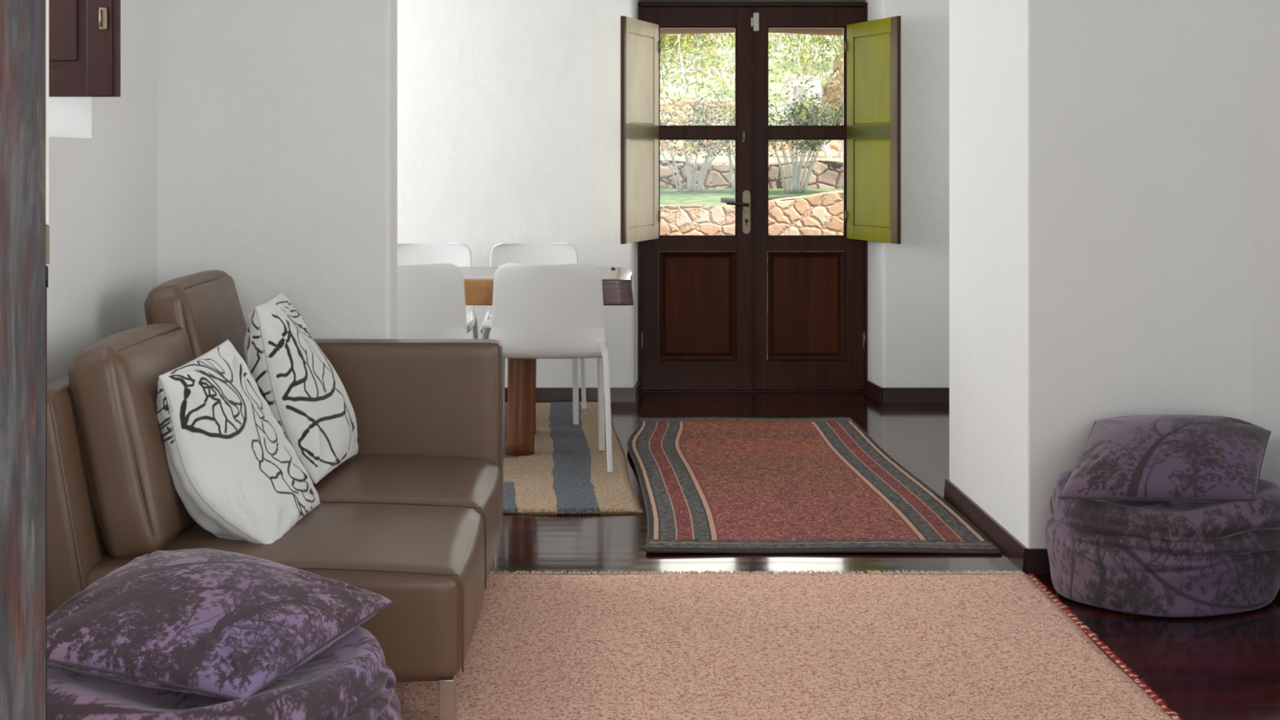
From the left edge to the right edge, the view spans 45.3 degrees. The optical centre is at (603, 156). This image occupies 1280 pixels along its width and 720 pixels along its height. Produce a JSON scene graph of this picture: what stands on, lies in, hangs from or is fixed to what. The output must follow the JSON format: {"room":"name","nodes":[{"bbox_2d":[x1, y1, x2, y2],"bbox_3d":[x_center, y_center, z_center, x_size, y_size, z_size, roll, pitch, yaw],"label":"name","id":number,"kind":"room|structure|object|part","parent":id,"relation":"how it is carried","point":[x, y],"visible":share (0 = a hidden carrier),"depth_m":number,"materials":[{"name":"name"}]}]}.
{"room":"traditional dwelling","nodes":[
{"label":"traditional dwelling","id":0,"kind":"room"},
{"bbox_2d":[45,0,157,617],"bbox_3d":[-1.605,-0.095,1.200,0.420,2.750,7.600,0,0,0],"label":"wall","id":1,"kind":"structure","parent":0,"point":[103,223],"depth_m":4.32,"materials":[{"name":"white paint"}]},
{"bbox_2d":[48,0,120,97],"bbox_3d":[-1.524,-0.630,3.640,0.542,1.160,1.060,0,0,0],"label":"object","id":2,"kind":"structure","parent":1,"relation":"in","point":[85,35],"depth_m":3.95,"materials":[{"name":"brown wood"}]},
{"bbox_3d":[-1.501,-0.661,3.962,0.338,0.877,0.017,0,0,0],"label":"shutter panel","id":3,"kind":"part","parent":2,"relation":"part of","materials":[{"name":"brown wood"}]},
{"bbox_2d":[157,0,397,338],"bbox_3d":[-1.984,-0.095,4.895,2.632,2.750,0.190,0,0,0],"label":"wall partition","id":4,"kind":"structure","parent":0,"point":[277,119],"depth_m":4.80,"materials":[{"name":"white paint"}]},
{"bbox_2d":[397,0,949,387],"bbox_3d":[-0.100,-0.095,8.230,6.800,2.750,0.440,0,0,0],"label":"wall","id":5,"kind":"structure","parent":0,"point":[508,111],"depth_m":8.01,"materials":[{"name":"white paint"}]},
{"bbox_2d":[504,379,642,402],"bbox_3d":[-1.494,1.243,8.147,3.413,0.074,0.306,0,0,0],"label":"baseboard","id":6,"kind":"structure","parent":5,"relation":"attached to","point":[543,394],"depth_m":8.00,"materials":[{"name":"brown wood"}]},
{"bbox_2d":[620,2,901,392],"bbox_3d":[0.801,0.222,8.113,1.427,2.116,0.634,0,0,0],"label":"door","id":7,"kind":"structure","parent":5,"relation":"in","point":[751,309],"depth_m":8.33,"materials":[{"name":"brown wood"}]},
{"bbox_3d":[0.196,-0.405,8.057,0.011,0.471,0.394,0,0,21],"label":"shutter panel","id":8,"kind":"part","parent":7,"relation":"part of","materials":[{"name":"beige paint"}]},
{"bbox_3d":[0.196,0.140,8.057,0.011,0.464,0.394,0,0,21],"label":"shutter panel","id":9,"kind":"part","parent":7,"relation":"part of","materials":[{"name":"beige paint"}]},
{"bbox_2d":[626,16,658,243],"bbox_3d":[0.195,-0.136,8.057,0.018,1.159,0.544,0,0,21],"label":"shutter","id":10,"kind":"object","parent":7,"relation":"attached to","point":[642,35],"depth_m":8.07,"materials":[{"name":"beige paint"}]},
{"bbox_3d":[0.196,-0.130,8.057,0.018,0.077,0.536,0,0,21],"label":"rail","id":11,"kind":"part","parent":7,"relation":"part of","materials":[{"name":"beige wood"}]},
{"bbox_3d":[0.512,0.811,8.344,0.364,0.534,0.008,0,0,0],"label":"panel","id":12,"kind":"part","parent":7,"relation":"part of","materials":[{"name":"brown wood"}]},
{"bbox_3d":[0.512,0.811,8.336,0.424,0.594,0.024,0,0,0],"label":"panel moulding","id":13,"kind":"part","parent":7,"relation":"part of","materials":[{"name":"brown wood"}]},
{"bbox_3d":[0.726,0.258,8.295,0.121,0.026,0.059,0,0,0],"label":"lever","id":14,"kind":"part","parent":7,"relation":"part of","materials":[{"name":"brown"}]},
{"bbox_3d":[0.777,0.301,8.326,0.042,0.236,0.008,0,0,0],"label":"handle plate","id":15,"kind":"part","parent":7,"relation":"part of","materials":[{"name":"silver metal"}]},
{"bbox_2d":[751,12,759,31],"bbox_3d":[0.822,-0.731,8.312,0.044,0.100,0.016,0,0,0],"label":"sensor","id":16,"kind":"object","parent":7,"relation":"attached to","point":[755,20],"visible":1,"depth_m":8.30,"materials":[{"name":"grey plastic"}]},
{"bbox_3d":[1.103,0.811,8.344,0.364,0.534,0.008,0,0,0],"label":"panel","id":17,"kind":"part","parent":7,"relation":"part of","materials":[{"name":"brown wood"}]},
{"bbox_3d":[1.103,0.811,8.336,0.424,0.594,0.024,0,0,0],"label":"panel moulding","id":18,"kind":"part","parent":7,"relation":"part of","materials":[{"name":"brown wood"}]},
{"bbox_2d":[846,17,890,243],"bbox_3d":[1.415,-0.136,8.057,0.018,1.159,0.538,0,0,-19],"label":"shutter","id":19,"kind":"object","parent":7,"relation":"attached to","point":[868,42],"depth_m":8.09,"materials":[{"name":"green paint"}]},
{"bbox_3d":[1.415,-0.130,8.057,0.018,0.077,0.530,0,0,-19],"label":"rail","id":20,"kind":"part","parent":7,"relation":"part of","materials":[{"name":"green wood"}]},
{"bbox_3d":[1.415,-0.405,8.057,0.011,0.471,0.388,0,0,-19],"label":"shutter panel","id":21,"kind":"part","parent":7,"relation":"part of","materials":[{"name":"green paint"}]},
{"bbox_3d":[1.415,0.140,8.057,0.011,0.464,0.388,0,0,-19],"label":"shutter panel","id":22,"kind":"part","parent":7,"relation":"part of","materials":[{"name":"green paint"}]},
{"bbox_2d":[863,379,949,402],"bbox_3d":[2.205,1.243,8.147,1.590,0.074,0.306,0,0,0],"label":"baseboard","id":23,"kind":"structure","parent":5,"relation":"attached to","point":[880,393],"depth_m":8.00,"materials":[{"name":"brown wood"}]},
{"bbox_2d":[490,392,1279,719],"bbox_3d":[-0.100,1.310,2.870,6.800,0.060,10.940,0,0,0],"label":"floor","id":24,"kind":"structure","parent":0,"point":[1226,666],"depth_m":4.86,"materials":[{"name":"brown wood"}]},
{"bbox_2d":[0,0,49,719],"bbox_3d":[-0.594,-0.095,1.560,0.046,2.750,0.152,0,0,-24],"label":"trim","id":25,"kind":"structure","parent":24,"relation":"on","point":[24,233],"depth_m":1.50,"materials":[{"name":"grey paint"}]},
{"bbox_3d":[-0.553,0.086,1.520,0.003,0.037,0.045,0,0,-24],"label":"strike plate","id":26,"kind":"part","parent":25,"relation":"part of","materials":[{"name":"beige metal"}]},
{"bbox_2d":[502,401,644,514],"bbox_3d":[-0.730,1.275,6.691,1.753,0.030,2.440,0,0,0],"label":"striped rug","id":27,"kind":"object","parent":24,"relation":"on","point":[566,473],"visible":0.34,"depth_m":6.16,"materials":[{"name":"beige fabric"}]},
{"bbox_2d":[397,262,467,338],"bbox_3d":[-0.777,0.843,6.356,0.521,0.832,0.473,0,0,0],"label":"dining chair","id":28,"kind":"object","parent":27,"relation":"on","point":[431,298],"visible":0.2,"depth_m":6.14,"materials":[{"name":"white plastic"}]},
{"bbox_2d":[397,242,478,338],"bbox_3d":[-0.875,0.843,7.439,0.521,0.832,0.473,0,0,0],"label":"dining chair","id":29,"kind":"object","parent":27,"relation":"on","point":[459,254],"visible":0.16,"depth_m":7.65,"materials":[{"name":"white plastic"}]},
{"bbox_3d":[-0.646,0.796,7.437,0.033,0.078,0.397,0,0,0],"label":"seat rail","id":30,"kind":"part","parent":29,"relation":"part of","materials":[{"name":"white plastic"}]},
{"bbox_3d":[-0.642,1.001,7.644,0.075,0.515,0.038,0,0,-35],"label":"leg","id":31,"kind":"part","parent":29,"relation":"part of","materials":[{"name":"white plastic"}]},
{"bbox_2d":[480,242,586,424],"bbox_3d":[-0.345,0.843,7.439,0.521,0.832,0.473,0,0,0],"label":"dining chair","id":32,"kind":"object","parent":27,"relation":"on","point":[503,253],"visible":0.23,"depth_m":7.65,"materials":[{"name":"white plastic"}]},
{"bbox_3d":[-0.574,0.796,7.437,0.034,0.078,0.397,0,0,0],"label":"seat rail","id":33,"kind":"part","parent":32,"relation":"part of","materials":[{"name":"white plastic"}]},
{"bbox_3d":[-0.554,1.036,7.234,0.040,0.445,0.062,0,0,0],"label":"leg","id":34,"kind":"part","parent":32,"relation":"part of","materials":[{"name":"white plastic"}]},
{"bbox_3d":[-0.136,1.036,7.234,0.040,0.445,0.062,0,0,0],"label":"leg","id":35,"kind":"part","parent":32,"relation":"part of","materials":[{"name":"white plastic"}]},
{"bbox_3d":[-0.112,1.001,7.644,0.075,0.515,0.038,0,0,-35],"label":"leg","id":36,"kind":"part","parent":32,"relation":"part of","materials":[{"name":"white plastic"}]},
{"bbox_2d":[458,266,633,456],"bbox_3d":[-0.828,0.885,6.750,1.912,0.751,0.754,0,0,0],"label":"dining table","id":37,"kind":"object","parent":27,"relation":"on","point":[478,282],"visible":0.23,"depth_m":6.46,"materials":[{"name":"brown wood"}]},
{"bbox_3d":[-0.344,0.939,6.510,0.136,0.645,0.123,0,0,0],"label":"leg","id":38,"kind":"part","parent":37,"relation":"part of","materials":[{"name":"red wood"}]},
{"bbox_3d":[-0.358,0.939,6.990,0.136,0.645,0.123,0,0,0],"label":"leg","id":39,"kind":"part","parent":37,"relation":"part of","materials":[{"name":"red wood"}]},
{"bbox_2d":[490,262,613,471],"bbox_3d":[-0.223,0.843,6.356,0.521,0.832,0.473,0,0,0],"label":"dining chair","id":40,"kind":"object","parent":27,"relation":"on","point":[540,311],"visible":0.85,"depth_m":6.15,"materials":[{"name":"white plastic"}]},
{"bbox_3d":[-0.432,1.036,6.561,0.040,0.445,0.062,0,0,0],"label":"leg","id":41,"kind":"part","parent":40,"relation":"part of","materials":[{"name":"white plastic"}]},
{"bbox_3d":[-0.014,1.036,6.561,0.040,0.445,0.062,0,0,0],"label":"leg","id":42,"kind":"part","parent":40,"relation":"part of","materials":[{"name":"white plastic"}]},
{"bbox_3d":[0.007,1.001,6.146,0.062,0.515,0.052,0,0,0],"label":"leg","id":43,"kind":"part","parent":40,"relation":"part of","materials":[{"name":"white plastic"}]},
{"bbox_2d":[394,569,1182,719],"bbox_3d":[0.178,1.271,3.204,2.278,0.016,3.022,0,0,0],"label":"area rug","id":44,"kind":"object","parent":24,"relation":"on","point":[989,645],"visible":0.76,"depth_m":3.90,"materials":[{"name":"beige carpet"}]},
{"bbox_2d":[46,626,400,719],"bbox_3d":[-0.736,1.082,2.862,0.741,0.370,0.658,0,0,0],"label":"pouf","id":45,"kind":"object","parent":44,"relation":"on","point":[350,679],"visible":0.34,"depth_m":2.70,"materials":[{"name":"fabric"}]},
{"bbox_2d":[46,547,393,700],"bbox_3d":[-0.733,0.870,2.860,0.564,0.126,0.444,0,0,11],"label":"pillow","id":46,"kind":"object","parent":45,"relation":"on","point":[202,621],"visible":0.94,"depth_m":2.75,"materials":[{"name":"fabric"}]},
{"bbox_2d":[46,271,503,719],"bbox_3d":[-0.812,0.799,4.089,1.028,0.933,1.400,0,0,0],"label":"sofa","id":47,"kind":"object","parent":44,"relation":"on","point":[413,519],"visible":0.61,"depth_m":3.60,"materials":[{"name":"beige leather"}]},
{"bbox_3d":[-1.215,0.852,4.075,0.222,0.667,1.368,0,0,0],"label":"backrest","id":48,"kind":"part","parent":47,"relation":"part of","materials":[{"name":"beige leather"}]},
{"bbox_2d":[66,320,195,559],"bbox_3d":[-1.115,0.683,3.769,0.242,0.523,0.629,0,0,0],"label":"cushion","id":49,"kind":"object","parent":47,"relation":"on","point":[131,506],"depth_m":3.48,"materials":[{"name":"beige leather"}]},
{"bbox_2d":[144,271,246,364],"bbox_3d":[-1.119,0.638,4.370,0.253,0.610,0.587,0,0,0],"label":"cushion","id":50,"kind":"object","parent":47,"relation":"on","point":[206,304],"depth_m":4.20,"materials":[{"name":"beige leather"}]},
{"bbox_2d":[156,339,319,544],"bbox_3d":[-0.890,0.695,3.745,0.328,0.445,0.411,0,0,0],"label":"throw pillow","id":51,"kind":"object","parent":47,"relation":"on","point":[233,468],"visible":0.96,"depth_m":3.62,"materials":[{"name":"white fabric"}]},
{"bbox_2d":[83,503,484,682],"bbox_3d":[-0.750,1.045,3.724,0.904,0.317,0.669,0,0,0],"label":"seat cushion","id":52,"kind":"object","parent":47,"relation":"on","point":[428,559],"depth_m":3.47,"materials":[{"name":"beige leather"}]},
{"bbox_2d":[244,291,358,484],"bbox_3d":[-0.844,0.637,4.299,0.276,0.489,0.396,0,0,-2],"label":"throw pillow","id":53,"kind":"object","parent":47,"relation":"on","point":[303,391],"visible":0.91,"depth_m":4.17,"materials":[{"name":"white fabric"}]},
{"bbox_2d":[312,454,502,585],"bbox_3d":[-0.750,1.045,4.379,0.903,0.317,0.668,0,0,0],"label":"seat cushion","id":54,"kind":"object","parent":47,"relation":"on","point":[474,482],"depth_m":4.25,"materials":[{"name":"beige leather"}]},
{"bbox_3d":[-0.764,0.868,4.727,0.908,0.604,0.123,0,0,0],"label":"arm","id":55,"kind":"part","parent":47,"relation":"part of","materials":[{"name":"beige leather"}]},
{"bbox_3d":[-0.348,1.212,3.424,0.032,0.108,0.063,0,0,0],"label":"leg","id":56,"kind":"part","parent":47,"relation":"part of","materials":[{"name":"silver metal"}]},
{"bbox_3d":[-0.348,1.212,4.723,0.032,0.108,0.063,0,0,0],"label":"leg","id":57,"kind":"part","parent":47,"relation":"part of","materials":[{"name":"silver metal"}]},
{"bbox_2d":[626,417,1002,554],"bbox_3d":[0.687,1.266,6.195,1.200,0.029,2.574,0,0,0],"label":"rug","id":58,"kind":"object","parent":24,"relation":"on","point":[708,485],"visible":1,"depth_m":5.78,"materials":[{"name":"fabric"}]},
{"bbox_2d":[1045,468,1279,617],"bbox_3d":[1.649,1.096,4.470,0.700,0.362,0.488,0,0,-5],"label":"pouf","id":59,"kind":"object","parent":24,"relation":"on","point":[1145,557],"visible":0.8,"depth_m":4.27,"materials":[{"name":"fabric"}]},
{"bbox_2d":[1057,414,1271,502],"bbox_3d":[1.637,0.865,4.463,0.727,0.207,0.388,0,0,0],"label":"pillow","id":60,"kind":"object","parent":59,"relation":"on","point":[1195,458],"visible":1,"depth_m":4.33,"materials":[{"name":"fabric"}]},
{"bbox_2d":[949,0,1250,548],"bbox_3d":[2.295,-0.095,5.223,2.010,2.750,1.007,0,0,0],"label":"wall pillar","id":61,"kind":"structure","parent":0,"point":[1100,150],"depth_m":4.72,"materials":[{"name":"white paint"}]},
{"bbox_2d":[943,479,1050,573],"bbox_3d":[2.067,1.243,2.930,0.806,0.074,5.823,0,0,-12],"label":"baseboard","id":62,"kind":"structure","parent":61,"relation":"attached to","point":[1032,561],"depth_m":4.99,"materials":[{"name":"brown wood"}]},
{"bbox_2d":[1250,0,1279,487],"bbox_3d":[2.243,-0.095,1.070,0.515,2.750,7.340,0,0,0],"label":"wall","id":63,"kind":"structure","parent":0,"point":[1264,14],"depth_m":4.66,"materials":[{"name":"white paint"}]},
{"label":"outside","id":64,"kind":"structure","parent":0,"visible":0},
{"bbox_2d":[659,28,843,35],"bbox_3d":[1.000,-0.805,9.350,5.003,0.147,0.148,0,0,0],"label":"beam","id":65,"kind":"structure","parent":64,"point":[670,31],"depth_m":9.32,"materials":[{"name":"brown wood"}]},
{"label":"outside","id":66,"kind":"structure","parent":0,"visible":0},
{"label":"ground","id":67,"kind":"structure","parent":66,"visible":0},
{"bbox_2d":[659,191,843,235],"bbox_3d":[1.000,0.776,10.458,8.000,1.108,0.356,0,0,0],"label":"wall","id":68,"kind":"structure","parent":67,"relation":"on","point":[811,213],"depth_m":10.30,"materials":[{"name":"stone"}]},
{"bbox_2d":[720,195,792,202],"bbox_3d":[1.075,0.292,10.459,0.558,0.057,0.034,0,0,-8],"label":"fallen branch","id":69,"kind":"object","parent":68,"relation":"on","point":[773,198],"visible":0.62,"depth_m":10.45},
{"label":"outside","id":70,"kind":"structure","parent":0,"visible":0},
{"bbox_2d":[659,32,843,125],"bbox_3d":[2.500,-3.668,37.000,55.000,7.357,26.000,0,0,0],"label":"hillside","id":71,"kind":"structure","parent":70,"point":[779,86],"depth_m":29.14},
{"bbox_2d":[659,98,734,125],"bbox_3d":[-1.925,-0.706,24.240,8.150,0.973,0.573,0,0,0],"label":"wall","id":72,"kind":"structure","parent":71,"relation":"on","point":[667,100],"depth_m":23.99,"materials":[{"name":"stone"}]},
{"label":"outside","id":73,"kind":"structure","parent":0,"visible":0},
{"bbox_2d":[659,188,843,205],"bbox_3d":[2.000,0.345,12.800,24.000,0.070,4.600,0,0,0],"label":"lawn","id":74,"kind":"structure","parent":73,"point":[668,197],"depth_m":13.31,"materials":[{"name":"green plant"}]},
{"bbox_2d":[659,83,734,192],"bbox_3d":[0.793,-0.181,14.076,1.174,1.019,0.792,0,0,-14],"label":"shrub","id":75,"kind":"object","parent":74,"relation":"on","point":[691,182],"visible":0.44,"depth_m":14.08,"materials":[{"name":"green plant"}]},
{"bbox_2d":[659,32,815,156],"bbox_3d":[0.261,-0.907,12.805,2.969,2.526,2.262,0,0,0],"label":"tree","id":76,"kind":"object","parent":74,"relation":"on","point":[664,37],"visible":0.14,"depth_m":12.61,"materials":[{"name":"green plant"}]},
{"bbox_2d":[705,88,776,190],"bbox_3d":[1.295,-0.164,14.520,0.614,0.971,0.767,0,0,42],"label":"shrub","id":77,"kind":"object","parent":74,"relation":"on","point":[726,146],"visible":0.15,"depth_m":14.48,"materials":[{"name":"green plant"}]},
{"bbox_2d":[659,160,843,188],"bbox_3d":[2.000,0.198,15.222,12.000,0.364,0.527,0,0,0],"label":"stone wall","id":78,"kind":"structure","parent":74,"relation":"on","point":[825,174],"depth_m":15.00,"materials":[{"name":"beige stone"}]},
{"bbox_2d":[669,32,843,125],"bbox_3d":[2.361,-0.943,13.315,3.470,2.559,2.279,0,0,14],"label":"tree","id":79,"kind":"object","parent":74,"relation":"on","point":[811,41],"visible":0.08,"depth_m":13.11,"materials":[{"name":"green plant"}]},
{"bbox_2d":[768,81,843,193],"bbox_3d":[1.742,-0.172,13.909,1.045,1.009,0.842,0,0,0],"label":"shrub","id":80,"kind":"object","parent":74,"relation":"on","point":[796,173],"visible":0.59,"depth_m":13.84,"materials":[{"name":"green plant"}]},
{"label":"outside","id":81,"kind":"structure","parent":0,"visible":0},
{"bbox_2d":[659,140,843,165],"bbox_3d":[1.000,-0.165,19.750,30.000,0.510,8.900,0,0,0],"label":"earth","id":82,"kind":"structure","parent":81,"point":[719,159],"depth_m":16.78,"materials":[{"name":"beige soil"}]},
{"bbox_2d":[659,140,843,151],"bbox_3d":[2.000,-0.075,18.201,14.000,0.310,0.474,0,0,0],"label":"wall","id":83,"kind":"structure","parent":82,"relation":"on","point":[834,146],"depth_m":18.00,"materials":[{"name":"stone"}]},
{"bbox_2d":[782,75,822,125],"bbox_3d":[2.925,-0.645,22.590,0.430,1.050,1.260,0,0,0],"label":"house","id":84,"kind":"structure","parent":82,"relation":"on","point":[816,81],"depth_m":22.00,"materials":[{"name":"grey paint"}]},
{"bbox_3d":[2.830,-0.570,21.980,0.180,0.900,0.040,0,0,0],"label":"door","id":85,"kind":"part","parent":84,"relation":"part of","materials":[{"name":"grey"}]},
{"bbox_2d":[781,84,843,158],"bbox_3d":[2.390,-0.394,16.680,1.074,0.855,0.781,0,0,-21],"label":"shrub","id":86,"kind":"object","parent":82,"relation":"on","point":[828,155],"visible":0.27,"depth_m":16.66,"materials":[{"name":"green plant"}]},
{"bbox_2d":[826,53,843,125],"bbox_3d":[4.788,-0.695,23.618,2.786,2.371,2.217,0,0,0],"label":"boulder","id":87,"kind":"object","parent":82,"relation":"on","point":[832,69],"visible":0.02,"depth_m":23.52,"materials":[{"name":"stone"}]}
]}

